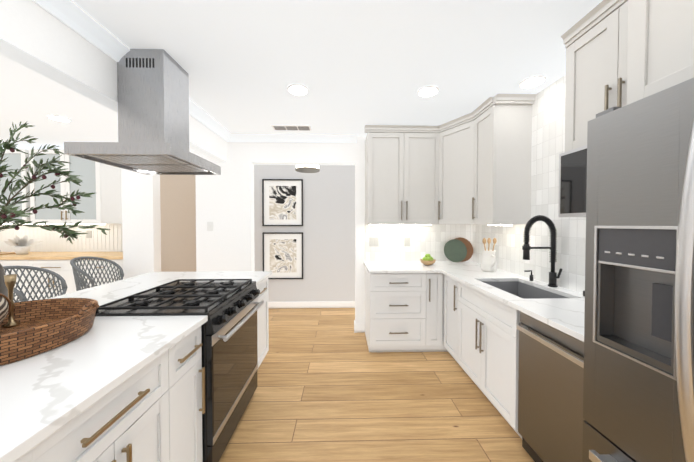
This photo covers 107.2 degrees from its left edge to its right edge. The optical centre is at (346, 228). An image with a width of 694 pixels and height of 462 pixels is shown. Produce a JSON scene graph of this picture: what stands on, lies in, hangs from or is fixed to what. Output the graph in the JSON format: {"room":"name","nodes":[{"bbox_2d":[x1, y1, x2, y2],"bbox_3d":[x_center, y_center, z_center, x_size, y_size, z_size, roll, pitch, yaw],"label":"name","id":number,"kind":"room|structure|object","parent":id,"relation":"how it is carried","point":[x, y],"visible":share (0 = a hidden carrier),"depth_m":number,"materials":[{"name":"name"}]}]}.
{"room":"kitchen","nodes":[
{"label":"kitchen","id":0,"kind":"room"},
{"bbox_2d":[121,168,122,223],"bbox_3d":[-5.242,0.071,3.994,4.600,2.520,0.100,0,1,-1],"label":"wall","id":1,"kind":"structure","parent":0,"point":[121,190],"depth_m":3.97,"materials":[{"name":"paint"}]},
{"bbox_2d":[0,149,27,224],"bbox_3d":[-5.002,-0.592,3.761,0.973,1.047,0.350,0,1,-1],"label":"upper cabinet","id":2,"kind":"object","parent":1,"relation":"attached to","point":[16,159],"depth_m":3.60,"materials":[{"name":"grey paint"}]},
{"bbox_2d":[28,149,122,224],"bbox_3d":[-3.982,-0.593,3.785,0.973,1.047,0.350,0,1,-1],"label":"upper cabinet","id":3,"kind":"object","parent":1,"relation":"attached to","point":[101,207],"depth_m":3.62,"materials":[{"name":"grey paint"}]},
{"bbox_2d":[86,231,91,237],"bbox_3d":[-3.991,0.092,3.957,0.075,0.118,0.008,0,1,-1],"label":"light switch","id":4,"kind":"object","parent":1,"relation":"attached to","point":[89,235],"visible":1,"depth_m":3.96,"materials":[{"name":"beige plastic"}]},
{"bbox_2d":[160,175,195,271],"bbox_3d":[-2.291,0.072,3.964,1.100,2.520,0.100,0,1,-1],"label":"wall","id":5,"kind":"structure","parent":0,"point":[178,218],"depth_m":3.90,"materials":[{"name":"beige paint"}]},
{"bbox_2d":[122,136,420,331],"bbox_3d":[-0.605,0.082,3.340,4.440,2.520,0.130,0,1,-1],"label":"wall","id":6,"kind":"structure","parent":0,"point":[225,202],"depth_m":3.25,"materials":[{"name":"paint"}]},
{"bbox_2d":[32,0,232,141],"bbox_3d":[-1.390,-1.079,0.074,0.085,0.085,6.319,0,1,-1],"label":"crown molding","id":7,"kind":"structure","parent":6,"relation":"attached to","point":[75,17],"depth_m":1.45,"materials":[{"name":"paint"}]},
{"bbox_2d":[207,222,212,230],"bbox_3d":[-1.733,-0.026,3.241,0.075,0.118,0.008,0,1,-1],"label":"light switch","id":8,"kind":"object","parent":6,"relation":"attached to","point":[209,226],"visible":1,"depth_m":3.24,"materials":[{"name":"white plastic"}]},
{"bbox_2d":[232,133,356,142],"bbox_3d":[-0.645,-1.132,3.210,1.544,0.085,0.085,0,1,-1],"label":"crown molding","id":9,"kind":"structure","parent":6,"relation":"attached to","point":[236,137],"depth_m":3.20,"materials":[{"name":"paint"}]},
{"bbox_2d":[365,224,470,261],"bbox_3d":[0.917,0.160,3.308,1.382,0.535,0.008,0,1,-1],"label":"wall tile","id":10,"kind":"structure","parent":6,"relation":"attached to","point":[432,240],"depth_m":3.30,"materials":[{"name":"white tile"}]},
{"bbox_2d":[369,237,378,245],"bbox_3d":[0.346,0.173,3.286,0.120,0.118,0.008,0,1,-1],"label":"light switch","id":11,"kind":"object","parent":10,"relation":"attached to","point":[373,241],"visible":1,"depth_m":3.28,"materials":[{"name":"white plastic"}]},
{"bbox_2d":[404,237,409,245],"bbox_3d":[0.776,0.173,3.296,0.075,0.118,0.008,0,1,-1],"label":"light switch","id":12,"kind":"object","parent":10,"relation":"attached to","point":[406,241],"visible":1,"depth_m":3.29,"materials":[{"name":"white plastic"}]},
{"bbox_2d":[0,0,602,149],"bbox_3d":[-2.330,-1.175,1.391,10.300,0.060,9.000,0,1,-1],"label":"ceiling","id":13,"kind":"structure","parent":0,"point":[354,66],"depth_m":1.75,"materials":[{"name":"paint"}]},
{"bbox_2d":[47,115,70,121],"bbox_3d":[-3.041,-1.160,2.705,0.174,0.014,0.174,0,1,-1],"label":"recessed light","id":14,"kind":"object","parent":13,"relation":"in","point":[59,118],"visible":0.96,"depth_m":2.69,"materials":[{"name":"paint"}]},
{"bbox_2d":[0,0,227,161],"bbox_3d":[-1.500,-0.953,0.074,0.135,0.340,6.320,0,1,-1],"label":"beam","id":15,"kind":"structure","parent":13,"relation":"attached to","point":[35,37],"depth_m":1.34,"materials":[{"name":"paint"}]},
{"bbox_2d":[64,49,220,174],"bbox_3d":[-1.324,-0.791,1.772,0.601,0.719,0.620,0,1,-1],"label":"range hood","id":16,"kind":"object","parent":13,"relation":"attached to","point":[153,111],"visible":1,"depth_m":1.64,"materials":[{"name":"metal"}]},
{"bbox_2d":[271,125,311,130],"bbox_3d":[-0.637,-1.163,2.963,0.440,0.016,0.140,0,1,-1],"label":"ceiling vent","id":17,"kind":"object","parent":13,"relation":"in","point":[294,127],"visible":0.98,"depth_m":2.93,"materials":[{"name":"metal"}]},
{"bbox_2d":[287,84,308,95],"bbox_3d":[-0.407,-1.150,2.128,0.174,0.014,0.174,0,1,-1],"label":"recessed light","id":18,"kind":"object","parent":13,"relation":"in","point":[298,89],"visible":0.98,"depth_m":2.11,"materials":[{"name":"paint"}]},
{"bbox_2d":[295,165,319,172],"bbox_3d":[-0.599,-1.032,3.886,0.370,0.310,0.370,0,1,-1],"label":"ceiling lamp","id":19,"kind":"object","parent":13,"relation":"attached to","point":[308,168],"visible":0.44,"depth_m":3.81,"materials":[{"name":"white"}]},
{"bbox_2d":[417,85,438,96],"bbox_3d":[0.683,-1.151,2.154,0.174,0.014,0.174,0,1,-1],"label":"recessed light","id":20,"kind":"object","parent":13,"relation":"in","point":[429,91],"visible":0.96,"depth_m":2.14,"materials":[{"name":"paint"}]},
{"bbox_2d":[519,75,545,88],"bbox_3d":[1.456,-1.148,2.013,0.174,0.014,0.174,0,1,-1],"label":"recessed light","id":21,"kind":"object","parent":13,"relation":"in","point":[532,81],"visible":0.98,"depth_m":2.00,"materials":[{"name":"paint"}]},
{"bbox_2d":[254,165,354,301],"bbox_3d":[0.501,0.066,4.321,4.500,2.520,0.100,0,1,-1],"label":"wall","id":22,"kind":"structure","parent":0,"point":[327,228],"depth_m":4.25,"materials":[{"name":"paint"}]},
{"bbox_2d":[262,232,302,278],"bbox_3d":[-1.056,0.452,4.224,0.660,0.770,0.030,0,1,-1],"label":"picture","id":23,"kind":"object","parent":22,"relation":"attached to","point":[282,255],"visible":0.83,"depth_m":4.22,"materials":[{"name":"paper"}]},
{"bbox_2d":[262,179,302,225],"bbox_3d":[-1.056,-0.423,4.210,0.660,0.770,0.030,0,1,-1],"label":"picture","id":24,"kind":"object","parent":22,"relation":"attached to","point":[282,202],"visible":0.94,"depth_m":4.21,"materials":[{"name":"paper"}]},
{"bbox_2d":[268,301,354,308],"bbox_3d":[-0.547,1.272,4.258,2.200,0.110,0.014,0,1,-1],"label":"baseboard","id":25,"kind":"structure","parent":22,"relation":"attached to","point":[335,304],"depth_m":4.25,"materials":[{"name":"paint"}]},
{"bbox_2d":[219,308,534,461],"bbox_3d":[-2.330,1.405,1.435,10.300,0.060,9.000,0,1,-1],"label":"floor","id":26,"kind":"structure","parent":0,"point":[330,387],"depth_m":1.96,"materials":[{"name":"brown wood"}]},
{"bbox_2d":[0,261,27,301],"bbox_3d":[-4.518,0.872,3.674,0.619,0.929,0.598,0,1,-1],"label":"base cabinet","id":27,"kind":"object","parent":26,"relation":"on","point":[4,263],"depth_m":3.38,"materials":[{"name":"white paint"}]},
{"bbox_2d":[3,266,67,302],"bbox_3d":[-2.779,0.845,2.241,0.389,1.035,0.446,0,1,-9],"label":"stool","id":28,"kind":"object","parent":26,"relation":"on","point":[20,295],"visible":0.25,"depth_m":2.37,"materials":[{"name":"grey wicker"}]},
{"bbox_2d":[28,261,75,300],"bbox_3d":[-3.898,0.872,3.689,0.621,0.929,0.598,0,1,-1],"label":"base cabinet","id":29,"kind":"object","parent":26,"relation":"on","point":[63,268],"depth_m":3.39,"materials":[{"name":"white paint"}]},
{"bbox_2d":[0,253,122,260],"bbox_3d":[-4.996,0.387,3.646,4.075,0.040,0.611,0,1,-1],"label":"countertop","id":30,"kind":"structure","parent":29,"relation":"on","point":[30,256],"depth_m":3.39,"materials":[{"name":"brown wood"}]},
{"bbox_2d":[0,252,15,254],"bbox_3d":[-5.068,0.357,3.613,0.630,0.020,0.280,0,1,-1],"label":"serving tray","id":31,"kind":"object","parent":30,"relation":"on","point":[4,253],"visible":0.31,"depth_m":3.62,"materials":[{"name":"brown wood"}]},
{"bbox_2d":[4,235,41,254],"bbox_3d":[-4.577,0.225,3.622,0.280,0.284,0.294,0,1,-1],"label":"potted plant","id":32,"kind":"object","parent":30,"relation":"on","point":[22,246],"visible":1,"depth_m":3.58,"materials":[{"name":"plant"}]},
{"bbox_2d":[70,256,123,290],"bbox_3d":[-2.794,0.834,2.865,0.389,1.035,0.446,0,1,-1],"label":"stool","id":33,"kind":"object","parent":26,"relation":"on","point":[80,282],"visible":0.62,"depth_m":2.92,"materials":[{"name":"grey wicker"}]},
{"bbox_2d":[76,261,122,287],"bbox_3d":[-3.276,0.872,3.704,0.624,0.929,0.598,0,1,-1],"label":"base cabinet","id":34,"kind":"object","parent":26,"relation":"on","point":[120,263],"depth_m":3.40,"materials":[{"name":"white paint"}]},
{"bbox_2d":[8,275,269,461],"bbox_3d":[-1.183,0.939,1.074,0.900,0.884,3.080,0,1,-1],"label":"kitchen island","id":35,"kind":"object","parent":26,"relation":"on","point":[117,389],"depth_m":0.99,"materials":[{"name":"paint"}]},
{"bbox_2d":[0,271,271,461],"bbox_3d":[-1.331,0.480,1.053,1.200,0.030,3.120,0,1,-1],"label":"island countertop","id":36,"kind":"structure","parent":35,"relation":"on","point":[38,392],"depth_m":0.89,"materials":[{"name":"white stone"}]},
{"bbox_2d":[0,298,98,365],"bbox_3d":[-1.390,0.394,1.020,0.584,0.144,0.574,0,1,-1],"label":"rattan tray","id":37,"kind":"object","parent":36,"relation":"on","point":[45,325],"visible":0.96,"depth_m":1.07,"materials":[{"name":"brown wicker"}]},
{"bbox_2d":[0,293,11,322],"bbox_3d":[-1.530,0.344,1.036,0.212,0.212,0.196,15,26,-2],"label":"decorative ball","id":38,"kind":"object","parent":37,"relation":"on","point":[5,307],"visible":1,"depth_m":1.08,"materials":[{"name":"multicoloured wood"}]},
{"bbox_2d":[2,274,19,327],"bbox_3d":[-1.544,0.331,1.175,0.052,0.235,0.052,0,1,-1],"label":"candlestick","id":39,"kind":"object","parent":37,"relation":"on","point":[10,281],"visible":0.9,"depth_m":1.17,"materials":[{"name":"gold metal"}]},
{"bbox_2d":[0,122,109,297],"bbox_3d":[-1.678,-0.062,1.333,0.683,1.046,0.406,0,1,-1],"label":"branches","id":40,"kind":"object","parent":36,"relation":"on","point":[7,209],"visible":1,"depth_m":1.35,"materials":[{"name":"green plant"}]},
{"bbox_2d":[95,279,263,461],"bbox_3d":[-1.039,0.893,1.737,0.751,0.952,0.758,0,1,-1],"label":"range","id":41,"kind":"object","parent":26,"relation":"on","point":[229,307],"visible":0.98,"depth_m":1.56,"materials":[{"name":"metal"}]},
{"bbox_2d":[365,267,411,351],"bbox_3d":[0.534,0.906,3.005,0.590,0.884,0.618,0,1,-1],"label":"base cabinet","id":42,"kind":"object","parent":26,"relation":"on","point":[382,334],"depth_m":2.70,"materials":[{"name":"paint"}]},
{"bbox_2d":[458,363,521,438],"bbox_3d":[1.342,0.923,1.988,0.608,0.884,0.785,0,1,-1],"label":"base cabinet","id":43,"kind":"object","parent":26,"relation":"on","point":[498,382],"depth_m":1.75,"materials":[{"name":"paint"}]},
{"bbox_2d":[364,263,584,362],"bbox_3d":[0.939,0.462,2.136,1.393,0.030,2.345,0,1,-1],"label":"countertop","id":44,"kind":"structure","parent":43,"relation":"on","point":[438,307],"depth_m":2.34,"materials":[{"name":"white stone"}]},
{"bbox_2d":[420,254,435,264],"bbox_3d":[0.953,0.363,3.017,0.184,0.132,0.184,0,1,-1],"label":"fruit bowl","id":45,"kind":"object","parent":44,"relation":"on","point":[427,259],"visible":1,"depth_m":2.97,"materials":[{"name":"brown wood"}]},
{"bbox_2d":[444,237,472,261],"bbox_3d":[1.415,0.270,3.248,0.385,0.308,0.111,0,1,-1],"label":"cutting boards","id":46,"kind":"object","parent":44,"relation":"on","point":[459,249],"visible":1,"depth_m":3.23,"materials":[{"name":"wood"}]},
{"bbox_2d":[481,238,496,271],"bbox_3d":[1.462,0.268,2.603,0.162,0.341,0.192,0,1,-1],"label":"utensil holder","id":47,"kind":"object","parent":44,"relation":"on","point":[488,260],"visible":1,"depth_m":2.58,"materials":[{"name":"ceramic"}]},
{"bbox_2d":[484,279,571,298],"bbox_3d":[1.338,0.586,1.979,0.424,0.236,0.644,0,1,-1],"label":"sink","id":48,"kind":"object","parent":44,"relation":"in","point":[514,285],"depth_m":2.19,"materials":[{"name":"grey metal"}]},
{"bbox_2d":[522,215,561,286],"bbox_3d":[1.490,0.174,1.950,0.267,0.553,0.113,0,1,-1],"label":"faucet","id":49,"kind":"object","parent":44,"relation":"on","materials":[{"name":"black metal"}]},
{"bbox_2d":[517,311,583,461],"bbox_3d":[1.331,0.927,1.284,0.627,0.861,0.602,0,1,-1],"label":"dishwasher","id":50,"kind":"object","parent":44,"relation":"in","point":[550,393],"visible":0.48,"depth_m":1.34,"materials":[{"name":"metal"}]},
{"bbox_2d":[582,78,693,461],"bbox_3d":[1.240,0.493,0.559,0.843,1.793,0.808,0,1,-1],"label":"refrigerator","id":51,"kind":"object","parent":26,"relation":"on","point":[638,392],"visible":1,"depth_m":0.78,"materials":[{"name":"metal"}]},
{"bbox_3d":[1.750,0.135,0.236,0.120,2.520,6.450,0,1,-1],"label":"wall","id":52,"kind":"structure","parent":0,"visible":0},
{"bbox_2d":[364,96,535,225],"bbox_3d":[0.933,-0.605,2.770,1.385,1.122,1.040,0,1,-1],"label":"upper cabinet","id":53,"kind":"object","parent":52,"relation":"attached to","point":[474,167],"depth_m":2.76,"materials":[{"name":"paint"}]},
{"bbox_2d":[471,75,585,292],"bbox_3d":[1.641,-0.354,2.107,0.008,1.605,2.412,0,1,-1],"label":"wall tile","id":54,"kind":"structure","parent":52,"relation":"attached to","point":[548,126],"depth_m":2.11,"materials":[{"name":"white tile"}]},
{"bbox_2d":[558,140,586,216],"bbox_3d":[1.463,-0.252,1.255,0.383,0.378,0.565,0,1,-1],"label":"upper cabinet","id":55,"kind":"object","parent":52,"relation":"attached to","point":[573,162],"depth_m":1.44,"materials":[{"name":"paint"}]},
{"bbox_2d":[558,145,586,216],"bbox_3d":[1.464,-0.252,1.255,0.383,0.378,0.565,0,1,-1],"label":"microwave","id":56,"kind":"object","parent":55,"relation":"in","point":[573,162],"depth_m":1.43,"materials":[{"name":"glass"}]},
{"bbox_2d":[561,0,619,147],"bbox_3d":[1.488,-0.792,1.247,0.347,0.697,0.585,0,1,-1],"label":"upper cabinet","id":57,"kind":"object","parent":52,"relation":"attached to","point":[592,45],"depth_m":1.38,"materials":[{"name":"paint"}]},
{"bbox_2d":[616,0,693,106],"bbox_3d":[1.361,-0.779,0.517,0.637,0.697,0.863,0,1,-1],"label":"upper cabinet","id":58,"kind":"object","parent":52,"relation":"attached to","point":[657,36],"depth_m":0.87,"materials":[{"name":"paint"}]}
]}

